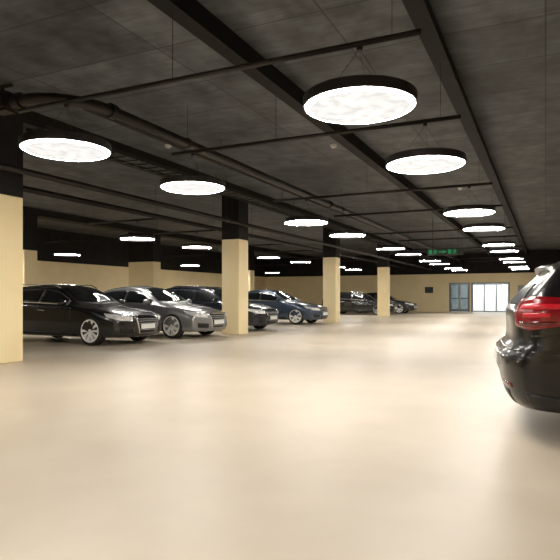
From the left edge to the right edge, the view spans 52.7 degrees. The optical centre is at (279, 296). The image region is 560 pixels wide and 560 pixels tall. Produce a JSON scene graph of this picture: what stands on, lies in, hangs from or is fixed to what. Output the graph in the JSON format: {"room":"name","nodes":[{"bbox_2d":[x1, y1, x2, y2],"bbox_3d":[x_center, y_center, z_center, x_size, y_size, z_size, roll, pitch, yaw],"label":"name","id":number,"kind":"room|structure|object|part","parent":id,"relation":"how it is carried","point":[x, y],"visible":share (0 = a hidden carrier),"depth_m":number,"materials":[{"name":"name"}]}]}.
{"room":"parking garage","nodes":[
{"label":"parking garage","id":0,"kind":"room"},
{"bbox_2d":[37,227,266,291],"bbox_3d":[-11.454,-1.075,26.389,0.200,4.350,48.000,0,0,25],"label":"wall","id":1,"kind":"structure","parent":0,"point":[102,263],"depth_m":30.62,"materials":[{"name":"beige paint"}]},
{"bbox_2d":[0,311,559,559],"bbox_3d":[2.834,1.200,21.875,29.900,0.200,52.400,0,0,25],"label":"floor","id":2,"kind":"structure","parent":0,"point":[361,436],"depth_m":4.07,"materials":[{"name":"beige concrete"}]},
{"bbox_2d":[0,112,22,363],"bbox_3d":[-4.790,-1.075,9.548,0.580,4.350,0.580,0,0,25],"label":"column","id":3,"kind":"structure","parent":2,"relation":"on","point":[11,126],"depth_m":9.46,"materials":[{"name":"beige paint"}]},
{"bbox_2d":[23,206,36,285],"bbox_3d":[-9.304,-1.075,20.624,0.580,4.350,0.580,0,0,25],"label":"column","id":4,"kind":"structure","parent":2,"relation":"on","point":[30,214],"depth_m":20.45,"materials":[{"name":"beige paint"}]},
{"bbox_2d":[23,284,160,345],"bbox_3d":[-5.191,0.388,14.102,4.769,1.425,2.220,0,0,25],"label":"car","id":5,"kind":"object","parent":2,"relation":"on","point":[54,310],"visible":0.82,"depth_m":13.16,"materials":[{"name":"black paint"}]},
{"bbox_3d":[-5.940,-0.262,13.796,1.608,0.110,0.033,0,0,26],"label":"roof rail","id":6,"kind":"part","parent":5,"relation":"part of","materials":[{"name":"silver metal"}]},
{"bbox_3d":[-5.963,-0.001,13.656,2.481,0.386,0.254,0,0,25],"label":"window trim","id":7,"kind":"part","parent":5,"relation":"part of","materials":[{"name":"silver metal"}]},
{"bbox_3d":[-5.503,0.841,13.285,1.932,0.084,0.037,0,0,25],"label":"sill trim","id":8,"kind":"part","parent":5,"relation":"part of","materials":[{"name":"black"}]},
{"bbox_2d":[58,300,66,305],"bbox_3d":[-4.959,0.138,12.913,0.150,0.156,0.265,0,0,25],"label":"mirror","id":9,"kind":"object","parent":5,"relation":"attached to","point":[61,302],"depth_m":12.84,"materials":[{"name":"black mirror"}]},
{"bbox_2d":[135,315,156,333],"bbox_3d":[-3.090,0.635,13.114,0.091,0.395,0.762,0,0,25],"label":"grille","id":10,"kind":"object","parent":5,"relation":"attached to","point":[144,324],"depth_m":13.03,"materials":[{"name":"silver"}]},
{"bbox_3d":[-3.043,0.670,13.092,0.020,0.110,0.520,0,0,25],"label":"licence plate","id":11,"kind":"part","parent":5,"relation":"part of","materials":[{"name":"white metal"}]},
{"bbox_2d":[128,232,160,287],"bbox_3d":[-6.606,-1.075,27.533,1.500,4.350,0.580,0,0,25],"label":"column","id":12,"kind":"structure","parent":2,"relation":"on","point":[144,257],"depth_m":27.25,"materials":[{"name":"beige paint"}]},
{"bbox_2d":[103,286,226,338],"bbox_3d":[-3.767,0.388,16.306,4.729,1.425,2.220,0,0,25],"label":"car","id":13,"kind":"object","parent":2,"relation":"on","point":[179,315],"visible":0.57,"depth_m":15.21,"materials":[{"name":"grey paint"}]},
{"bbox_3d":[-4.452,-0.001,15.810,2.242,0.386,0.238,0,0,25],"label":"window trim","id":14,"kind":"part","parent":13,"relation":"part of","materials":[{"name":"silver metal"}]},
{"bbox_2d":[143,299,149,304],"bbox_3d":[-3.553,0.138,15.125,0.150,0.156,0.265,0,0,25],"label":"mirror","id":15,"kind":"object","parent":13,"relation":"attached to","point":[146,301],"depth_m":15.05,"materials":[{"name":"black mirror"}]},
{"bbox_2d":[209,313,224,327],"bbox_3d":[-1.684,0.635,15.326,0.091,0.395,0.762,0,0,25],"label":"grille","id":16,"kind":"object","parent":13,"relation":"attached to","point":[216,320],"depth_m":15.21,"materials":[{"name":"silver metal"}]},
{"bbox_3d":[-1.638,0.670,15.304,0.020,0.110,0.520,0,0,25],"label":"licence plate","id":17,"kind":"part","parent":13,"relation":"part of","materials":[{"name":"white metal"}]},
{"bbox_2d":[167,286,277,328],"bbox_3d":[-2.225,0.355,19.393,4.509,1.490,2.220,0,0,25],"label":"car","id":18,"kind":"object","parent":2,"relation":"on","point":[258,314],"visible":0.45,"depth_m":18.58,"materials":[{"name":"paint"}]},
{"bbox_3d":[-3.093,-0.315,19.143,1.608,0.137,0.033,0,0,26],"label":"roof rail","id":19,"kind":"part","parent":18,"relation":"part of","materials":[{"name":"black"}]},
{"bbox_3d":[-3.005,-0.045,18.931,2.221,0.438,0.264,0,0,25],"label":"window trim","id":20,"kind":"part","parent":18,"relation":"part of","materials":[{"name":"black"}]},
{"bbox_2d":[266,310,277,315],"bbox_3d":[-0.250,0.519,18.464,0.093,0.163,0.843,0,0,25],"label":"grille","id":21,"kind":"object","parent":18,"relation":"attached to","point":[268,312],"depth_m":18.38,"materials":[{"name":"silver"}]},
{"bbox_2d":[222,186,247,334],"bbox_3d":[-1.342,-1.075,16.878,0.580,4.350,0.580,0,0,25],"label":"column","id":22,"kind":"structure","parent":2,"relation":"on","point":[234,237],"depth_m":16.64,"materials":[{"name":"beige paint"}]},
{"bbox_2d":[248,246,253,290],"bbox_3d":[-2.023,-1.075,36.097,0.580,4.350,0.580,0,0,25],"label":"column","id":23,"kind":"structure","parent":2,"relation":"on","point":[251,251],"depth_m":35.87,"materials":[{"name":"beige paint"}]},
{"bbox_2d":[248,289,327,324],"bbox_3d":[-0.284,0.388,23.895,4.729,1.425,2.220,0,0,25],"label":"car","id":24,"kind":"object","parent":2,"relation":"on","point":[290,308],"visible":0.56,"depth_m":22.78,"materials":[{"name":"blue paint"}]},
{"bbox_3d":[-0.969,-0.001,23.400,2.242,0.386,0.238,0,0,25],"label":"window trim","id":25,"kind":"part","parent":24,"relation":"part of","materials":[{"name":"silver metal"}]},
{"bbox_2d":[323,221,339,322],"bbox_3d":[2.235,-1.075,24.478,0.580,4.350,0.580,0,0,25],"label":"column","id":26,"kind":"structure","parent":2,"relation":"on","point":[331,255],"depth_m":24.23,"materials":[{"name":"beige paint"}]},
{"bbox_2d":[321,292,396,314],"bbox_3d":[4.967,0.388,35.571,4.769,1.425,2.220,0,0,25],"label":"car","id":27,"kind":"object","parent":2,"relation":"on","point":[349,301],"visible":0.56,"depth_m":34.77,"materials":[{"name":"black metal"}]},
{"bbox_3d":[4.654,0.841,34.753,1.932,0.084,0.037,0,0,25],"label":"sill trim","id":28,"kind":"part","parent":27,"relation":"part of","materials":[{"name":"black"}]},
{"bbox_2d":[377,240,389,315],"bbox_3d":[5.939,-1.075,32.350,0.580,4.350,0.580,0,0,25],"label":"column","id":29,"kind":"structure","parent":2,"relation":"on","point":[383,265],"depth_m":32.11,"materials":[{"name":"beige paint"}]},
{"bbox_2d":[357,292,416,313],"bbox_3d":[6.928,0.388,38.516,4.729,1.425,2.220,0,0,25],"label":"car","id":30,"kind":"object","parent":2,"relation":"on","point":[403,306],"visible":0.4,"depth_m":37.15,"materials":[{"name":"black metal"}]},
{"bbox_2d":[495,261,559,412],"bbox_3d":[4.061,0.355,4.316,4.509,1.490,2.220,0,0,19],"label":"car","id":31,"kind":"object","parent":2,"relation":"on","point":[527,358],"visible":1,"depth_m":4.18,"materials":[{"name":"black paint"}]},
{"bbox_3d":[1.942,0.520,5.053,0.020,0.110,0.520,0,0,19],"label":"licence plate","id":32,"kind":"part","parent":31,"relation":"part of","materials":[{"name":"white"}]},
{"bbox_2d":[515,296,559,330],"bbox_3d":[1.967,0.122,4.197,0.206,0.255,0.482,0,0,-37],"label":"tail light","id":33,"kind":"object","parent":31,"relation":"attached to","point":[532,313],"depth_m":4.15,"materials":[{"name":"red plastic"}]},
{"bbox_2d":[0,0,559,257],"bbox_3d":[1.982,-3.350,20.066,29.900,0.200,48.400,0,0,25],"label":"ceiling","id":34,"kind":"structure","parent":0,"point":[505,54],"depth_m":9.58,"materials":[{"name":"concrete"}]},
{"bbox_2d":[88,183,157,223],"bbox_3d":[-4.602,-2.731,16.643,2.700,1.038,0.056,0,0,25],"label":"conduit","id":35,"kind":"object","parent":34,"relation":"hanging from","point":[155,183],"visible":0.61,"depth_m":16.52,"materials":[{"name":"metal"}]},
{"bbox_2d":[120,221,154,240],"bbox_3d":[-4.149,-1.932,16.430,1.000,0.552,1.000,0,0,25],"label":"pendant lamp","id":36,"kind":"object","parent":35,"relation":"hanging from","point":[128,237],"visible":1,"depth_m":16.08,"materials":[{"name":"grey plastic"}]},
{"bbox_2d":[122,238,151,240],"bbox_3d":[-4.149,-1.661,16.430,0.870,0.010,0.870,0,0,25],"label":"diffuser","id":37,"kind":"object","parent":36,"relation":"attached to","point":[127,239],"depth_m":16.29,"materials":[{"name":"grey plastic"}]},
{"bbox_2d":[23,206,316,259],"bbox_3d":[-7.473,-3.125,24.515,0.560,0.250,48.000,0,0,25],"label":"ceiling beam","id":38,"kind":"structure","parent":34,"relation":"attached to","point":[42,214],"depth_m":25.86,"materials":[{"name":"black paint"}]},
{"bbox_2d":[153,230,214,234],"bbox_3d":[-3.282,-2.731,19.448,2.700,1.038,0.056,0,0,25],"label":"conduit","id":39,"kind":"object","parent":34,"relation":"hanging from","point":[196,230],"visible":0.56,"depth_m":19.44,"materials":[{"name":"metal"}]},
{"bbox_2d":[182,232,211,248],"bbox_3d":[-2.829,-1.932,19.235,1.000,0.552,1.000,0,0,25],"label":"pendant lamp","id":40,"kind":"object","parent":39,"relation":"hanging from","point":[187,246],"visible":1,"depth_m":18.94,"materials":[{"name":"grey plastic"}]},
{"bbox_2d":[185,247,208,248],"bbox_3d":[-2.829,-1.661,19.235,0.870,0.010,0.870,0,0,25],"label":"diffuser","id":41,"kind":"object","parent":40,"relation":"attached to","point":[185,247],"depth_m":19.05,"materials":[{"name":"grey plastic"}]},
{"bbox_2d":[23,186,405,268],"bbox_3d":[0.850,-2.686,24.356,0.156,1.128,40.800,0,0,25],"label":"pipe","id":42,"kind":"object","parent":34,"relation":"hanging from","point":[26,189],"visible":0.7,"depth_m":14.88,"materials":[{"name":"metal"}]},
{"bbox_2d":[0,162,431,269],"bbox_3d":[2.569,-2.617,23.547,0.132,1.266,40.800,0,0,25],"label":"pipe","id":43,"kind":"object","parent":34,"relation":"hanging from","point":[3,166],"visible":1,"depth_m":12.14,"materials":[{"name":"metal"}]},
{"bbox_2d":[23,111,425,256],"bbox_3d":[0.489,-3.125,20.768,0.560,0.250,48.000,0,0,25],"label":"ceiling beam","id":44,"kind":"structure","parent":34,"relation":"attached to","point":[31,119],"depth_m":12.87,"materials":[{"name":"black paint"}]},
{"bbox_2d":[0,83,462,260],"bbox_3d":[1.438,-2.865,25.831,8.605,0.770,37.630,0,0,25],"label":"pipe","id":45,"kind":"object","parent":34,"relation":"hanging from","point":[10,102],"visible":0.86,"depth_m":8.63,"materials":[{"name":"metal"}]},
{"bbox_2d":[26,124,442,261],"bbox_3d":[4.172,-2.850,24.837,0.400,0.800,36.500,0,0,25],"label":"cable tray","id":46,"kind":"object","parent":34,"relation":"hanging from","point":[118,155],"visible":0.59,"depth_m":13.21,"materials":[{"name":"metal"}]},
{"bbox_2d":[248,244,284,245],"bbox_3d":[-0.940,-2.731,24.425,2.700,1.038,0.056,0,0,25],"label":"conduit","id":47,"kind":"object","parent":34,"relation":"hanging from","point":[260,244],"visible":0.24,"depth_m":24.27,"materials":[{"name":"metal"}]},
{"bbox_2d":[257,245,279,258],"bbox_3d":[-0.487,-1.932,24.212,1.000,0.552,1.000,0,0,25],"label":"pendant lamp","id":48,"kind":"object","parent":47,"relation":"hanging from","point":[258,256],"visible":1,"depth_m":23.84,"materials":[{"name":"grey plastic"}]},
{"bbox_2d":[83,109,454,259],"bbox_3d":[4.957,-2.975,24.745,0.120,0.550,36.600,0,0,25],"label":"pipe","id":49,"kind":"object","parent":34,"relation":"hanging from","point":[90,111],"visible":0.56,"depth_m":11.46,"materials":[{"name":"metal"}]},
{"bbox_2d":[266,250,314,252],"bbox_3d":[0.550,-2.731,27.592,2.700,1.038,0.056,0,0,25],"label":"conduit","id":50,"kind":"object","parent":34,"relation":"hanging from","point":[293,250],"visible":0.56,"depth_m":27.59,"materials":[{"name":"metal"}]},
{"bbox_2d":[290,251,310,262],"bbox_3d":[1.003,-1.932,27.379,1.000,0.552,1.000,0,0,25],"label":"pendant lamp","id":51,"kind":"object","parent":50,"relation":"hanging from","point":[291,261],"visible":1,"depth_m":27.09,"materials":[{"name":"grey plastic"}]},
{"bbox_2d":[147,0,492,255],"bbox_3d":[4.923,-3.105,18.682,0.200,0.290,48.000,0,0,25],"label":"ceiling beam","id":52,"kind":"structure","parent":34,"relation":"attached to","point":[191,15],"depth_m":7.79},
{"bbox_2d":[306,239,348,258],"bbox_3d":[2.764,-2.731,32.297,2.700,1.038,0.056,0,0,25],"label":"conduit","id":53,"kind":"object","parent":34,"relation":"hanging from","point":[347,239],"visible":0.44,"depth_m":31.91,"materials":[{"name":"metal"}]},
{"bbox_2d":[427,248,463,255],"bbox_3d":[6.823,-2.490,23.307,1.450,1.520,0.092,0,0,25],"label":"hanging sign","id":54,"kind":"object","parent":34,"relation":"hanging from","point":[440,251],"visible":1,"depth_m":23.27,"materials":[{"name":"black"}]},
{"bbox_2d":[402,0,527,254],"bbox_3d":[7.004,-3.105,17.703,0.200,0.290,48.000,0,0,25],"label":"ceiling beam","id":55,"kind":"structure","parent":34,"relation":"attached to","point":[422,16],"depth_m":7.98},
{"bbox_2d":[17,11,421,112],"bbox_3d":[-0.979,-2.586,5.788,4.800,0.748,0.056,0,0,25],"label":"conduit","id":56,"kind":"object","parent":55,"relation":"hanging from","point":[416,32],"visible":1,"depth_m":5.54,"materials":[{"name":"metal"}]},
{"bbox_2d":[18,104,111,160],"bbox_3d":[-2.454,-1.932,6.482,1.000,0.552,1.000,0,0,25],"label":"pendant lamp","id":57,"kind":"object","parent":56,"relation":"hanging from","point":[51,144],"visible":1,"depth_m":6.25,"materials":[{"name":"grey plastic"}]},
{"bbox_2d":[25,141,105,160],"bbox_3d":[-2.454,-1.661,6.482,0.870,0.010,0.870,0,0,25],"label":"diffuser","id":58,"kind":"object","parent":57,"relation":"attached to","point":[58,150],"depth_m":6.40,"materials":[{"name":"grey plastic"}]},
{"bbox_2d":[303,46,417,123],"bbox_3d":[0.704,-1.932,4.996,1.000,0.552,1.000,0,0,25],"label":"pendant lamp","id":59,"kind":"object","parent":56,"relation":"hanging from","point":[353,99],"visible":1,"depth_m":4.78,"materials":[{"name":"grey plastic"}]},
{"bbox_2d":[310,91,409,123],"bbox_3d":[0.704,-1.661,4.996,0.870,0.010,0.870,0,0,25],"label":"diffuser","id":60,"kind":"object","parent":59,"relation":"attached to","point":[340,107],"depth_m":4.92,"materials":[{"name":"grey plastic"}]},
{"bbox_2d":[172,62,460,155],"bbox_3d":[0.281,-2.586,7.936,4.350,0.748,0.056,0,0,25],"label":"conduit","id":61,"kind":"object","parent":55,"relation":"hanging from","point":[453,117],"visible":1,"depth_m":7.71,"materials":[{"name":"metal"}]},
{"bbox_2d":[160,153,224,193],"bbox_3d":[-1.344,-1.932,8.700,1.000,0.552,1.000,0,0,25],"label":"pendant lamp","id":62,"kind":"object","parent":61,"relation":"hanging from","point":[185,184],"visible":1,"depth_m":8.42,"materials":[{"name":"grey plastic"}]},
{"bbox_2d":[164,183,220,193],"bbox_3d":[-1.344,-1.661,8.700,0.870,0.010,0.870,0,0,25],"label":"diffuser","id":63,"kind":"object","parent":62,"relation":"attached to","point":[185,188],"depth_m":8.63,"materials":[{"name":"grey plastic"}]},
{"bbox_2d":[385,123,465,173],"bbox_3d":[1.851,-1.932,7.197,1.000,0.552,1.000,0,0,25],"label":"pendant lamp","id":64,"kind":"object","parent":61,"relation":"hanging from","point":[420,160],"visible":1,"depth_m":6.95,"materials":[{"name":"grey plastic"}]},
{"bbox_2d":[390,158,460,173],"bbox_3d":[1.851,-1.661,7.197,0.870,0.010,0.870,0,0,25],"label":"diffuser","id":65,"kind":"object","parent":64,"relation":"attached to","point":[400,165],"depth_m":7.12,"materials":[{"name":"grey plastic"}]},
{"bbox_2d":[273,182,492,201],"bbox_3d":[2.014,-2.586,12.149,4.800,0.748,0.056,0,0,25],"label":"conduit","id":66,"kind":"object","parent":55,"relation":"hanging from","point":[485,183],"visible":1,"depth_m":12.00,"materials":[{"name":"metal"}]},
{"bbox_2d":[284,200,327,225],"bbox_3d":[0.594,-1.932,12.817,1.000,0.552,1.000,0,0,25],"label":"pendant lamp","id":67,"kind":"object","parent":66,"relation":"hanging from","point":[313,220],"visible":1,"depth_m":12.50,"materials":[{"name":"grey plastic"}]},
{"bbox_2d":[287,221,324,225],"bbox_3d":[0.594,-1.661,12.817,0.870,0.010,0.870,0,0,25],"label":"diffuser","id":68,"kind":"object","parent":67,"relation":"attached to","point":[295,223],"depth_m":12.74,"materials":[{"name":"grey plastic"}]},
{"bbox_2d":[443,187,495,216],"bbox_3d":[3.788,-1.932,11.314,1.000,0.552,1.000,0,0,25],"label":"pendant lamp","id":69,"kind":"object","parent":66,"relation":"hanging from","point":[472,210],"visible":1,"depth_m":11.02,"materials":[{"name":"grey plastic"}]},
{"bbox_2d":[447,211,491,216],"bbox_3d":[3.788,-1.661,11.314,0.870,0.010,0.870,0,0,25],"label":"diffuser","id":70,"kind":"object","parent":69,"relation":"attached to","point":[449,213],"depth_m":11.23,"materials":[{"name":"grey plastic"}]},
{"bbox_2d":[334,204,502,216],"bbox_3d":[3.474,-2.586,14.722,4.350,0.748,0.056,0,0,25],"label":"conduit","id":71,"kind":"object","parent":55,"relation":"hanging from","point":[498,205],"visible":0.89,"depth_m":14.90,"materials":[{"name":"metal"}]},
{"bbox_2d":[329,216,365,237],"bbox_3d":[1.850,-1.932,15.486,1.000,0.552,1.000,0,0,25],"label":"pendant lamp","id":72,"kind":"object","parent":71,"relation":"hanging from","point":[342,233],"visible":1,"depth_m":15.17,"materials":[{"name":"grey plastic"}]},
{"bbox_2d":[332,235,362,237],"bbox_3d":[1.850,-1.661,15.486,0.870,0.010,0.870,0,0,25],"label":"diffuser","id":73,"kind":"object","parent":72,"relation":"attached to","point":[336,236],"depth_m":15.47,"materials":[{"name":"grey plastic"}]},
{"bbox_2d":[462,215,504,231],"bbox_3d":[5.044,-1.932,13.983,1.000,0.552,1.000,0,0,25],"label":"pendant lamp","id":74,"kind":"object","parent":71,"relation":"hanging from","point":[477,227],"visible":0.94,"depth_m":13.69,"materials":[{"name":"grey plastic"}]},
{"bbox_2d":[465,228,501,231],"bbox_3d":[5.044,-1.661,13.983,0.870,0.010,0.870,0,0,25],"label":"diffuser","id":75,"kind":"object","parent":74,"relation":"attached to","point":[466,229],"depth_m":13.90,"materials":[{"name":"grey plastic"}]},
{"bbox_2d":[368,226,512,234],"bbox_3d":[5.314,-2.586,19.161,4.800,0.748,0.056,0,0,25],"label":"conduit","id":76,"kind":"object","parent":55,"relation":"hanging from","point":[511,226],"visible":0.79,"depth_m":19.41,"materials":[{"name":"metal"}]},
{"bbox_2d":[376,234,404,250],"bbox_3d":[3.893,-1.932,19.829,1.000,0.552,1.000,0,0,25],"label":"pendant lamp","id":77,"kind":"object","parent":76,"relation":"hanging from","point":[392,247],"visible":1,"depth_m":19.47,"materials":[{"name":"grey plastic"}]},
{"bbox_2d":[379,249,402,250],"bbox_3d":[3.893,-1.661,19.829,0.870,0.010,0.870,0,0,25],"label":"diffuser","id":78,"kind":"object","parent":77,"relation":"attached to","point":[379,249],"depth_m":19.74,"materials":[{"name":"grey plastic"}]},
{"bbox_2d":[482,231,514,246],"bbox_3d":[7.088,-1.932,18.326,1.000,0.552,1.000,0,0,25],"label":"pendant lamp","id":79,"kind":"object","parent":76,"relation":"hanging from","point":[490,243],"visible":0.94,"depth_m":17.99,"materials":[{"name":"grey plastic"}]},
{"bbox_2d":[485,244,511,246],"bbox_3d":[7.088,-1.661,18.326,0.870,0.010,0.870,0,0,25],"label":"diffuser","id":80,"kind":"object","parent":79,"relation":"attached to","point":[486,245],"depth_m":18.19,"materials":[{"name":"grey plastic"}]},
{"bbox_2d":[399,235,516,241],"bbox_3d":[6.710,-2.586,21.599,4.350,0.748,0.056,0,0,25],"label":"conduit","id":81,"kind":"object","parent":55,"relation":"hanging from","point":[507,235],"visible":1,"depth_m":21.49,"materials":[{"name":"metal"}]},
{"bbox_2d":[396,241,420,255],"bbox_3d":[5.086,-1.932,22.363,1.000,0.552,1.000,0,0,25],"label":"pendant lamp","id":82,"kind":"object","parent":81,"relation":"hanging from","point":[402,253],"visible":1,"depth_m":22.03,"materials":[{"name":"grey plastic"}]},
{"bbox_2d":[399,254,418,255],"bbox_3d":[5.086,-1.661,22.363,0.870,0.010,0.870,0,0,25],"label":"diffuser","id":83,"kind":"object","parent":82,"relation":"attached to","point":[399,254],"depth_m":22.12,"materials":[{"name":"grey plastic"}]},
{"bbox_2d":[490,237,518,252],"bbox_3d":[8.280,-1.932,20.860,1.000,0.552,1.000,0,0,25],"label":"pendant lamp","id":84,"kind":"object","parent":81,"relation":"hanging from","point":[495,250],"visible":1,"depth_m":20.57,"materials":[{"name":"grey plastic"}]},
{"bbox_2d":[492,251,516,252],"bbox_3d":[8.280,-1.661,20.860,0.870,0.010,0.870,0,0,25],"label":"diffuser","id":85,"kind":"object","parent":84,"relation":"attached to","point":[492,251],"depth_m":20.67,"materials":[{"name":"grey plastic"}]},
{"bbox_2d":[412,233,521,250],"bbox_3d":[8.465,-2.586,25.857,4.800,0.748,0.056,0,0,25],"label":"conduit","id":86,"kind":"object","parent":55,"relation":"hanging from","point":[461,233],"visible":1,"depth_m":25.70,"materials":[{"name":"metal"}]},
{"bbox_2d":[419,259,440,261],"bbox_3d":[7.044,-1.932,26.525,1.000,0.552,1.000,0,0,25],"label":"pendant lamp","id":87,"kind":"object","parent":86,"relation":"hanging from","point":[420,260],"visible":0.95,"depth_m":26.21,"materials":[{"name":"grey"}]},
{"bbox_2d":[499,247,522,259],"bbox_3d":[10.238,-1.932,25.022,1.000,0.552,1.000,0,0,25],"label":"pendant lamp","id":88,"kind":"object","parent":86,"relation":"hanging from","point":[505,257],"visible":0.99,"depth_m":24.66,"materials":[{"name":"grey plastic"}]},
{"bbox_2d":[441,256,526,259],"bbox_3d":[11.616,-2.586,32.552,4.800,0.748,0.056,0,0,25],"label":"conduit","id":89,"kind":"object","parent":55,"relation":"hanging from","point":[523,256],"visible":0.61,"depth_m":32.74,"materials":[{"name":"metal"}]},
{"bbox_2d":[444,259,461,268],"bbox_3d":[10.195,-1.932,33.221,1.000,0.552,1.000,0,0,25],"label":"pendant lamp","id":90,"kind":"object","parent":89,"relation":"hanging from","point":[449,267],"visible":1,"depth_m":32.90,"materials":[{"name":"grey"}]},
{"bbox_2d":[509,263,527,267],"bbox_3d":[13.389,-1.932,31.718,1.000,0.552,1.000,0,0,25],"label":"pendant lamp","id":91,"kind":"object","parent":89,"relation":"hanging from","point":[510,266],"visible":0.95,"depth_m":31.38,"materials":[{"name":"grey"}]},
{"bbox_2d":[453,259,527,261],"bbox_3d":[12.926,-2.586,34.809,4.350,0.748,0.056,0,0,25],"label":"conduit","id":92,"kind":"object","parent":55,"relation":"hanging from","point":[520,259],"visible":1,"depth_m":34.93,"materials":[{"name":"metal"}]},
{"bbox_2d":[451,263,467,270],"bbox_3d":[11.302,-1.932,35.573,1.000,0.552,1.000,0,0,25],"label":"pendant lamp","id":93,"kind":"object","parent":92,"relation":"hanging from","point":[462,269],"visible":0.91,"depth_m":35.35,"materials":[{"name":"grey"}]},
{"bbox_2d":[511,267,528,269],"bbox_3d":[14.496,-1.932,34.070,1.000,0.552,1.000,0,0,25],"label":"pendant lamp","id":94,"kind":"object","parent":92,"relation":"hanging from","point":[524,268],"visible":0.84,"depth_m":33.78,"materials":[{"name":"grey"}]},
{"bbox_2d":[464,239,523,252],"bbox_3d":[9.775,-2.586,28.113,4.350,0.748,0.056,0,0,25],"label":"conduit","id":95,"kind":"object","parent":55,"relation":"hanging from","point":[468,239],"visible":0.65,"depth_m":28.12,"materials":[{"name":"metal"}]},
{"bbox_2d":[429,262,449,264],"bbox_3d":[8.151,-1.932,28.878,1.000,0.552,1.000,0,0,25],"label":"pendant lamp","id":96,"kind":"object","parent":95,"relation":"hanging from","point":[430,263],"visible":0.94,"depth_m":28.53,"materials":[{"name":"grey"}]},
{"bbox_2d":[503,252,524,262],"bbox_3d":[11.345,-1.932,27.375,1.000,0.552,1.000,0,0,25],"label":"pendant lamp","id":97,"kind":"object","parent":95,"relation":"hanging from","point":[504,261],"visible":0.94,"depth_m":27.07,"materials":[{"name":"grey plastic"}]},
{"bbox_3d":[-8.591,-2.731,22.610,2.400,1.038,0.056,0,0,25],"label":"conduit","id":98,"kind":"object","parent":34,"relation":"hanging from","visible":0},
{"bbox_2d":[54,242,80,255],"bbox_3d":[-8.500,-1.932,22.567,1.000,0.552,1.000,0,0,25],"label":"pendant lamp","id":99,"kind":"object","parent":98,"relation":"hanging from","point":[55,253],"visible":1,"depth_m":22.21,"materials":[{"name":"grey plastic"}]},
{"bbox_3d":[-4.929,-2.731,30.391,2.400,1.038,0.056,0,0,25],"label":"conduit","id":100,"kind":"object","parent":34,"relation":"hanging from","visible":0},
{"bbox_2d":[181,257,198,265],"bbox_3d":[-4.839,-1.932,30.349,1.000,0.552,1.000,0,0,25],"label":"pendant lamp","id":101,"kind":"object","parent":100,"relation":"hanging from","point":[184,264],"visible":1,"depth_m":29.91,"materials":[{"name":"grey"}]},
{"bbox_3d":[4.084,-2.731,35.102,2.700,1.038,0.056,0,0,25],"label":"conduit","id":102,"kind":"object","parent":34,"relation":"hanging from","visible":0},
{"bbox_2d":[345,261,361,269],"bbox_3d":[4.537,-1.932,34.889,1.000,0.552,1.000,0,0,25],"label":"pendant lamp","id":103,"kind":"object","parent":102,"relation":"hanging from","point":[353,261],"visible":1,"depth_m":34.48,"materials":[{"name":"grey"}]},
{"bbox_2d":[267,249,559,311],"bbox_3d":[12.243,-1.075,41.872,29.500,4.350,0.200,0,0,25],"label":"wall","id":104,"kind":"structure","parent":0,"point":[302,281],"depth_m":42.70,"materials":[{"name":"beige paint"}]},
{"bbox_2d":[425,287,432,292],"bbox_3d":[11.156,-0.525,42.262,0.600,0.450,0.020,0,0,25],"label":"wall sign","id":105,"kind":"object","parent":104,"relation":"attached to","point":[427,289],"visible":1,"depth_m":42.26,"materials":[{"name":"black"}]},
{"bbox_2d":[449,283,469,311],"bbox_3d":[13.162,0.025,41.417,1.450,2.150,0.161,0,0,25],"label":"door","id":106,"kind":"structure","parent":104,"relation":"in","point":[453,287],"depth_m":41.40,"materials":[{"name":"grey"}]},
{"bbox_3d":[12.879,0.060,41.573,0.505,1.880,0.012,0,0,25],"label":"pane","id":107,"kind":"part","parent":106,"relation":"part of","materials":[{"name":"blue glass"}]},
{"bbox_3d":[13.463,0.060,41.298,0.505,1.880,0.012,0,0,25],"label":"pane","id":108,"kind":"part","parent":106,"relation":"part of","materials":[{"name":"blue glass"}]},
{"bbox_2d":[471,282,509,311],"bbox_3d":[15.085,0.025,40.512,2.600,2.150,0.161,0,0,25],"label":"door","id":109,"kind":"structure","parent":104,"relation":"in","point":[476,283],"depth_m":40.55,"materials":[{"name":"grey metal"}]},
{"bbox_2d":[459,284,507,310],"bbox_3d":[15.134,-0.350,42.612,5.500,2.900,3.600,0,0,25],"label":"wall","id":110,"kind":"structure","parent":0,"point":[478,290],"depth_m":43.85,"materials":[{"name":"white"}]}
]}

